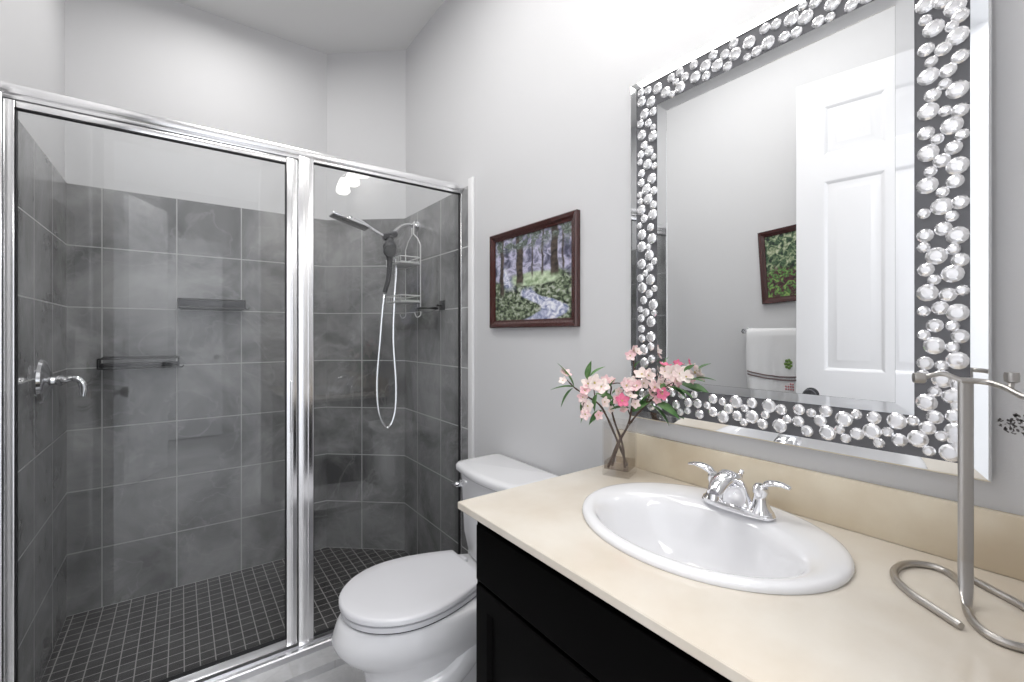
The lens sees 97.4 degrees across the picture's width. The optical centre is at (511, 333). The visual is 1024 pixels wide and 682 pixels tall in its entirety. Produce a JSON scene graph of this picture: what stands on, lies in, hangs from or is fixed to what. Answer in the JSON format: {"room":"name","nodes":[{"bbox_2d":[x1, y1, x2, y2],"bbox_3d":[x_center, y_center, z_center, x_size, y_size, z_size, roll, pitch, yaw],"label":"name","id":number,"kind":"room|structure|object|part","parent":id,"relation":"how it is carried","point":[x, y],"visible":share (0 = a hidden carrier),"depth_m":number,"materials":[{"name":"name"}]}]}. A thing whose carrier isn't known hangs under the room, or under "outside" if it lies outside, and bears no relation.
{"room":"bathroom","nodes":[
{"label":"bathroom","id":0,"kind":"room"},
{"bbox_2d":[0,0,64,179],"bbox_3d":[-1.270,-0.185,0.898,0.100,3.130,3.151,0,0,-36],"label":"wall","id":1,"kind":"structure","parent":0,"point":[32,32],"depth_m":1.73,"materials":[{"name":"white paint"}]},
{"bbox_2d":[18,119,66,681],"bbox_3d":[-1.771,0.310,1.671,0.008,2.040,1.111,0,0,-36],"label":"tiled wall","id":2,"kind":"structure","parent":1,"relation":"attached to","point":[42,191],"depth_m":1.71,"materials":[{"name":"grey tile"}]},
{"bbox_2d":[33,359,88,403],"bbox_3d":[-1.732,0.180,1.742,0.139,0.170,0.170,0,0,-36],"label":"shower valve","id":3,"kind":"object","parent":2,"relation":"attached to","point":[44,380],"visible":1,"depth_m":1.69,"materials":[{"name":"silver metal"}]},
{"bbox_3d":[-1.754,0.180,1.727,0.066,0.052,0.052,0,0,-36],"label":"valve stem","id":4,"kind":"part","parent":3,"relation":"part of","materials":[{"name":"silver metal"}]},
{"bbox_3d":[-1.706,0.204,1.762,0.073,0.084,0.029,0,0,-36],"label":"lever","id":5,"kind":"part","parent":3,"relation":"part of","materials":[{"name":"silver metal"}]},
{"bbox_2d":[65,0,326,219],"bbox_3d":[-1.680,-0.185,2.490,1.325,3.130,0.100,0,0,-36],"label":"wall","id":6,"kind":"structure","parent":0,"point":[169,59],"depth_m":2.40,"materials":[{"name":"white paint"}]},
{"bbox_2d":[67,183,326,616],"bbox_3d":[-1.628,0.310,2.461,1.175,2.040,0.008,0,0,-36],"label":"tiled wall","id":7,"kind":"structure","parent":6,"relation":"attached to","point":[176,475],"depth_m":2.35,"materials":[{"name":"grey tile"}]},
{"bbox_2d":[96,355,183,369],"bbox_3d":[-1.840,0.143,2.242,0.333,0.065,0.093,0,0,-36],"label":"wire wall shelf","id":8,"kind":"object","parent":7,"relation":"attached to","point":[162,364],"visible":1,"depth_m":2.22,"materials":[{"name":"black metal"}]},
{"bbox_2d":[99,361,177,367],"bbox_3d":[-1.850,0.151,2.240,0.299,0.018,0.077,0,0,-36],"label":"tray","id":9,"kind":"object","parent":8,"relation":"on","point":[162,364],"depth_m":2.22,"materials":[{"name":"black metal"}]},
{"bbox_2d":[177,298,249,310],"bbox_3d":[-1.599,-0.160,2.419,0.321,0.063,0.093,0,0,-36],"label":"wire wall shelf","id":10,"kind":"object","parent":7,"relation":"attached to","point":[224,304],"visible":1,"depth_m":2.39,"materials":[{"name":"black metal"}]},
{"bbox_2d":[179,299,243,307],"bbox_3d":[-1.609,-0.161,2.417,0.287,0.033,0.077,0,0,-36],"label":"tray","id":11,"kind":"object","parent":10,"relation":"on","point":[196,303],"depth_m":2.38,"materials":[{"name":"grey metal"}]},
{"bbox_2d":[41,547,409,681],"bbox_3d":[-1.142,1.355,2.121,1.595,0.050,1.171,0,0,-36],"label":"floor","id":12,"kind":"structure","parent":0,"point":[155,637],"depth_m":2.07,"materials":[{"name":"tile"}]},
{"bbox_2d":[175,0,444,53],"bbox_3d":[0.141,-1.790,0.073,2.914,0.080,6.151,0,0,-36],"label":"ceiling","id":13,"kind":"structure","parent":0,"point":[325,26],"depth_m":2.50,"materials":[{"name":"white paint"}]},
{"bbox_2d":[303,664,364,681],"bbox_3d":[0.350,1.330,-0.549,2.514,0.100,4.900,0,0,-36],"label":"floor","id":14,"kind":"structure","parent":0,"point":[343,673],"depth_m":1.68,"materials":[{"name":"tile"}]},
{"bbox_2d":[240,645,345,681],"bbox_3d":[-0.847,1.290,1.720,1.555,0.080,0.195,0,0,-36],"label":"shower curb","id":15,"kind":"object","parent":14,"relation":"on","point":[309,666],"depth_m":1.69,"materials":[{"name":"stone"}]},
{"bbox_2d":[0,81,462,681],"bbox_3d":[-0.866,0.264,1.746,1.537,1.973,0.076,0,0,-36],"label":"shower door frame","id":16,"kind":"structure","parent":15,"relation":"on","point":[300,640],"depth_m":1.66,"materials":[{"name":"silver metal"}]},
{"bbox_3d":[-1.155,0.263,1.530,0.776,1.886,0.034,0,0,-36],"label":"door frame","id":17,"kind":"part","parent":16,"relation":"part of","materials":[{"name":"silver metal"}]},
{"bbox_3d":[-0.867,-0.703,1.747,1.537,0.041,0.046,0,0,-36],"label":"header rail","id":18,"kind":"part","parent":16,"relation":"part of","materials":[{"name":"silver metal"}]},
{"bbox_3d":[-0.866,1.232,1.746,1.537,0.036,0.076,0,0,-36],"label":"sill rail","id":19,"kind":"part","parent":16,"relation":"part of","materials":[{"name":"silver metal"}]},
{"bbox_3d":[-0.849,0.280,1.732,0.009,0.200,0.020,0,0,-36],"label":"door pull","id":20,"kind":"part","parent":16,"relation":"part of","materials":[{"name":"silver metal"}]},
{"bbox_3d":[-0.818,0.265,1.781,0.056,1.921,0.040,0,0,-36],"label":"strike post","id":21,"kind":"part","parent":16,"relation":"part of","materials":[{"name":"silver metal"}]},
{"bbox_2d":[331,453,557,681],"bbox_3d":[-0.236,0.895,1.562,0.734,0.769,0.416,0,0,-36],"label":"toilet","id":22,"kind":"object","parent":14,"relation":"on","point":[412,618],"visible":0.69,"depth_m":1.42,"materials":[{"name":"white ceramic"}]},
{"bbox_3d":[-0.341,0.839,1.506,0.450,0.024,0.374,0,0,-36],"label":"seat lid","id":23,"kind":"part","parent":22,"relation":"part of","materials":[{"name":"white plastic"}]},
{"bbox_3d":[-0.338,0.866,1.508,0.447,0.019,0.360,0,0,-36],"label":"seat","id":24,"kind":"part","parent":22,"relation":"part of","materials":[{"name":"white plastic"}]},
{"bbox_3d":[-0.216,0.595,1.788,0.037,0.032,0.048,0,0,-36],"label":"flush lever","id":25,"kind":"part","parent":22,"relation":"part of","materials":[{"name":"silver metal"}]},
{"bbox_3d":[-0.035,0.716,1.714,0.215,0.344,0.382,0,0,-36],"label":"tank","id":26,"kind":"part","parent":22,"relation":"part of","materials":[{"name":"white ceramic"}]},
{"bbox_3d":[-0.037,0.528,1.708,0.240,0.035,0.416,0,0,-36],"label":"tank lid","id":27,"kind":"part","parent":22,"relation":"part of","materials":[{"name":"white ceramic"}]},
{"bbox_2d":[476,521,731,681],"bbox_3d":[0.392,0.850,0.872,0.560,0.861,0.896,0,0,-36],"label":"vanity cabinet","id":28,"kind":"object","parent":14,"relation":"on","point":[534,623],"visible":0.65,"depth_m":0.84,"materials":[{"name":"black paint"}]},
{"bbox_3d":[0.045,0.874,0.887,0.019,0.588,0.408,0,0,-36],"label":"cabinet door","id":29,"kind":"part","parent":28,"relation":"part of","materials":[{"name":"black paint"}]},
{"bbox_2d":[458,462,1023,681],"bbox_3d":[0.378,0.409,0.875,0.582,0.018,0.922,0,0,-36],"label":"countertop","id":30,"kind":"structure","parent":28,"relation":"on","point":[865,629],"depth_m":0.66,"materials":[{"name":"beige stone"}]},
{"bbox_2d":[582,482,854,594],"bbox_3d":[0.388,0.465,0.933,0.432,0.158,0.522,0,0,-36],"label":"sink","id":31,"kind":"object","parent":30,"relation":"in","point":[668,527],"visible":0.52,"depth_m":0.95,"materials":[{"name":"white ceramic"}]},
{"bbox_2d":[890,372,1023,652],"bbox_3d":[0.673,0.227,0.668,0.146,0.346,0.220,0,0,-1],"label":"towel stand","id":32,"kind":"object","parent":30,"relation":"on","point":[965,580],"visible":1,"depth_m":0.66,"materials":[{"name":"silver metal"}]},
{"bbox_3d":[0.682,0.074,0.635,0.037,0.033,0.153,0,0,-27],"label":"arm","id":33,"kind":"part","parent":32,"relation":"part of","materials":[{"name":"silver metal"}]},
{"bbox_3d":[0.308,0.324,1.286,0.099,0.150,0.099,0,0,-36],"label":"glass vase","id":34,"kind":"object","parent":30,"relation":"on","visible":0},
{"bbox_2d":[551,361,629,465],"bbox_3d":[0.222,0.227,1.266,0.232,0.307,0.067,0,0,-1],"label":"branch","id":35,"kind":"object","parent":34,"relation":"in","point":[600,385],"visible":0.99,"depth_m":1.26,"materials":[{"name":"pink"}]},
{"bbox_2d":[593,375,636,467],"bbox_3d":[0.295,0.248,1.275,0.124,0.264,0.050,0,0,14],"label":"branch","id":36,"kind":"object","parent":34,"relation":"in","point":[627,385],"visible":0.87,"depth_m":1.28,"materials":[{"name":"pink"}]},
{"bbox_2d":[607,345,655,467],"bbox_3d":[0.337,0.206,1.259,0.132,0.348,0.067,0,0,-6],"label":"branch","id":37,"kind":"object","parent":34,"relation":"in","point":[621,400],"visible":0.99,"depth_m":1.26,"materials":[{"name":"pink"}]},
{"bbox_2d":[611,359,704,465],"bbox_3d":[0.394,0.223,1.225,0.262,0.314,0.063,0,0,40],"label":"branch","id":38,"kind":"object","parent":34,"relation":"in","point":[675,373],"visible":1,"depth_m":1.21,"materials":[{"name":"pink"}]},
{"bbox_2d":[327,50,405,219],"bbox_3d":[-0.897,-0.185,2.845,0.568,3.130,0.111,0,0,4],"label":"wall","id":39,"kind":"structure","parent":0,"point":[366,91],"depth_m":2.79,"materials":[{"name":"white paint"}]},
{"bbox_2d":[327,218,404,549],"bbox_3d":[-0.907,0.310,2.788,0.497,2.040,0.008,0,0,5],"label":"tiled wall","id":40,"kind":"structure","parent":39,"relation":"attached to","point":[366,459],"depth_m":2.79,"materials":[{"name":"grey tile"}]},
{"bbox_2d":[406,0,1023,515],"bbox_3d":[0.173,-0.185,1.729,0.100,3.130,2.780,0,0,-36],"label":"wall","id":41,"kind":"structure","parent":0,"point":[529,100],"depth_m":1.56,"materials":[{"name":"white paint"}]},
{"bbox_2d":[405,186,467,554],"bbox_3d":[-0.431,0.310,2.460,0.008,2.040,0.765,0,0,-36],"label":"tiled wall","id":42,"kind":"structure","parent":41,"relation":"attached to","point":[431,338],"depth_m":2.46,"materials":[{"name":"grey tile"}]},
{"bbox_2d":[329,211,419,428],"bbox_3d":[-0.723,-0.066,2.438,0.488,1.179,0.134,0,0,-36],"label":"shower head","id":43,"kind":"object","parent":42,"relation":"attached to","point":[389,247],"visible":0.99,"depth_m":2.44},
{"bbox_3d":[-0.853,-0.586,2.364,0.182,0.052,0.080,0,0,-36],"label":"spray plate","id":44,"kind":"part","parent":43,"relation":"part of","materials":[{"name":"grey plastic"}]},
{"bbox_3d":[-0.773,-0.574,2.423,0.192,0.102,0.020,0,0,-36],"label":"extension arm","id":45,"kind":"part","parent":43,"relation":"part of","materials":[{"name":"silver metal"}]},
{"bbox_2d":[386,221,420,318],"bbox_3d":[-0.606,-0.366,2.530,0.133,0.554,0.213,0,0,-36],"label":"shower caddy","id":46,"kind":"object","parent":43,"relation":"hanging from","point":[401,264],"visible":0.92,"depth_m":2.49,"materials":[{"name":"white metal"}]},
{"bbox_2d":[387,299,418,302],"bbox_3d":[-0.612,-0.181,2.526,0.106,0.007,0.201,0,0,-36],"label":"tray","id":47,"kind":"object","parent":46,"relation":"on","point":[401,300],"depth_m":2.47,"materials":[{"name":"grey metal"}]},
{"bbox_2d":[386,294,420,304],"bbox_3d":[-0.612,-0.193,2.526,0.118,0.041,0.213,0,0,-36],"label":"shelf","id":48,"kind":"object","parent":46,"relation":"attached to","point":[403,302],"depth_m":2.48,"materials":[{"name":"white metal"}]},
{"bbox_2d":[386,255,420,268],"bbox_3d":[-0.612,-0.403,2.526,0.118,0.041,0.213,0,0,-36],"label":"shelf","id":49,"kind":"object","parent":46,"relation":"attached to","point":[401,264],"depth_m":2.48,"materials":[{"name":"white metal"}]},
{"bbox_3d":[-0.573,-0.366,2.554,0.052,0.554,0.212,0,0,-36],"label":"frame","id":50,"kind":"part","parent":46,"relation":"part of","materials":[{"name":"white metal"}]},
{"bbox_3d":[-0.617,-0.591,2.558,0.164,0.092,0.024,0,0,-40],"label":"shower arm","id":51,"kind":"part","parent":43,"relation":"part of","materials":[{"name":"silver metal"}]},
{"bbox_2d":[415,300,444,311],"bbox_3d":[-0.435,-0.144,2.349,0.131,0.061,0.136,0,0,-36],"label":"soap dish","id":52,"kind":"object","parent":42,"relation":"attached to","point":[441,304],"visible":1,"depth_m":2.32,"materials":[{"name":"black metal"}]},
{"bbox_2d":[418,309,435,311],"bbox_3d":[-0.443,-0.124,2.343,0.094,0.021,0.113,0,0,-36],"label":"tray","id":53,"kind":"object","parent":52,"relation":"on","point":[422,310],"depth_m":2.31,"materials":[{"name":"grey"}]},
{"bbox_3d":[-0.378,-0.150,2.354,0.032,0.050,0.060,0,0,-36],"label":"wall plate","id":54,"kind":"part","parent":52,"relation":"part of","materials":[{"name":"black metal"}]},
{"bbox_2d":[468,177,473,553],"bbox_3d":[-0.194,0.270,2.134,0.012,2.020,0.043,0,0,-36],"label":"trim","id":55,"kind":"structure","parent":41,"relation":"attached to","point":[470,180],"depth_m":2.13,"materials":[{"name":"white paint"}]},
{"bbox_2d":[490,209,579,327],"bbox_3d":[0.068,-0.227,1.769,0.021,0.404,0.540,0,0,-36],"label":"framed picture","id":56,"kind":"object","parent":41,"relation":"attached to","point":[535,267],"visible":1,"depth_m":1.73,"materials":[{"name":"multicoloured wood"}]},
{"bbox_2d":[631,0,992,481],"bbox_3d":[0.584,-0.248,1.057,0.033,0.992,0.748,0,0,-36],"label":"wall mirror","id":57,"kind":"object","parent":41,"relation":"attached to","point":[812,182],"visible":0.89,"depth_m":0.94,"materials":[{"name":"grey mirror"}]},
{"bbox_2d":[667,6,894,402],"bbox_3d":[0.577,-0.245,1.049,0.003,0.749,0.496,0,0,-36],"label":"mirror glass","id":58,"kind":"object","parent":57,"relation":"attached to","point":[781,168],"depth_m":0.99,"materials":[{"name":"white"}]},
{"bbox_2d":[616,429,1023,580],"bbox_3d":[0.604,0.349,1.042,0.018,0.102,0.919,0,0,-36],"label":"backsplash","id":59,"kind":"structure","parent":41,"relation":"attached to","point":[921,522],"depth_m":0.91,"materials":[{"name":"beige stone"}]},
{"bbox_2d":[998,413,1023,434],"bbox_3d":[0.838,0.149,0.740,0.001,0.037,0.053,0,0,-36],"label":"wall decal","id":60,"kind":"object","parent":41,"relation":"attached to","point":[1015,414],"visible":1,"depth_m":0.75,"materials":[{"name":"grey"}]},
{"bbox_2d":[688,461,791,520],"bbox_3d":[0.494,0.340,0.994,0.159,0.094,0.177,0,0,5],"label":"faucet","id":61,"kind":"object","parent":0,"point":[728,490],"visible":1,"depth_m":0.95,"materials":[{"name":"silver metal"}]},
{"bbox_3d":[0.448,0.322,1.062,0.029,0.038,0.062,0,0,-36],"label":"lever","id":62,"kind":"part","parent":61,"relation":"part of","materials":[{"name":"silver metal"}]},
{"bbox_3d":[0.468,0.349,1.038,0.051,0.065,0.051,0,0,-36],"label":"handle","id":63,"kind":"part","parent":61,"relation":"part of","materials":[{"name":"silver metal"}]},
{"bbox_3d":[0.467,0.337,0.974,0.124,0.088,0.092,0,0,-36],"label":"spout","id":64,"kind":"part","parent":61,"relation":"part of","materials":[{"name":"silver metal"}]},
{"bbox_3d":[0.498,0.380,0.997,0.054,0.016,0.160,0,0,-36],"label":"plate","id":65,"kind":"part","parent":61,"relation":"part of","materials":[{"name":"silver metal"}]},
{"bbox_3d":[0.515,0.342,1.009,0.012,0.075,0.012,0,0,-36],"label":"lift rod","id":66,"kind":"part","parent":61,"relation":"part of","materials":[{"name":"silver metal"}]},
{"bbox_3d":[0.528,0.349,0.956,0.051,0.065,0.051,0,0,-36],"label":"handle","id":67,"kind":"part","parent":61,"relation":"part of","materials":[{"name":"silver metal"}]},
{"bbox_3d":[0.545,0.322,0.930,0.029,0.038,0.062,0,0,-36],"label":"lever","id":68,"kind":"part","parent":61,"relation":"part of","materials":[{"name":"silver metal"}]}
]}

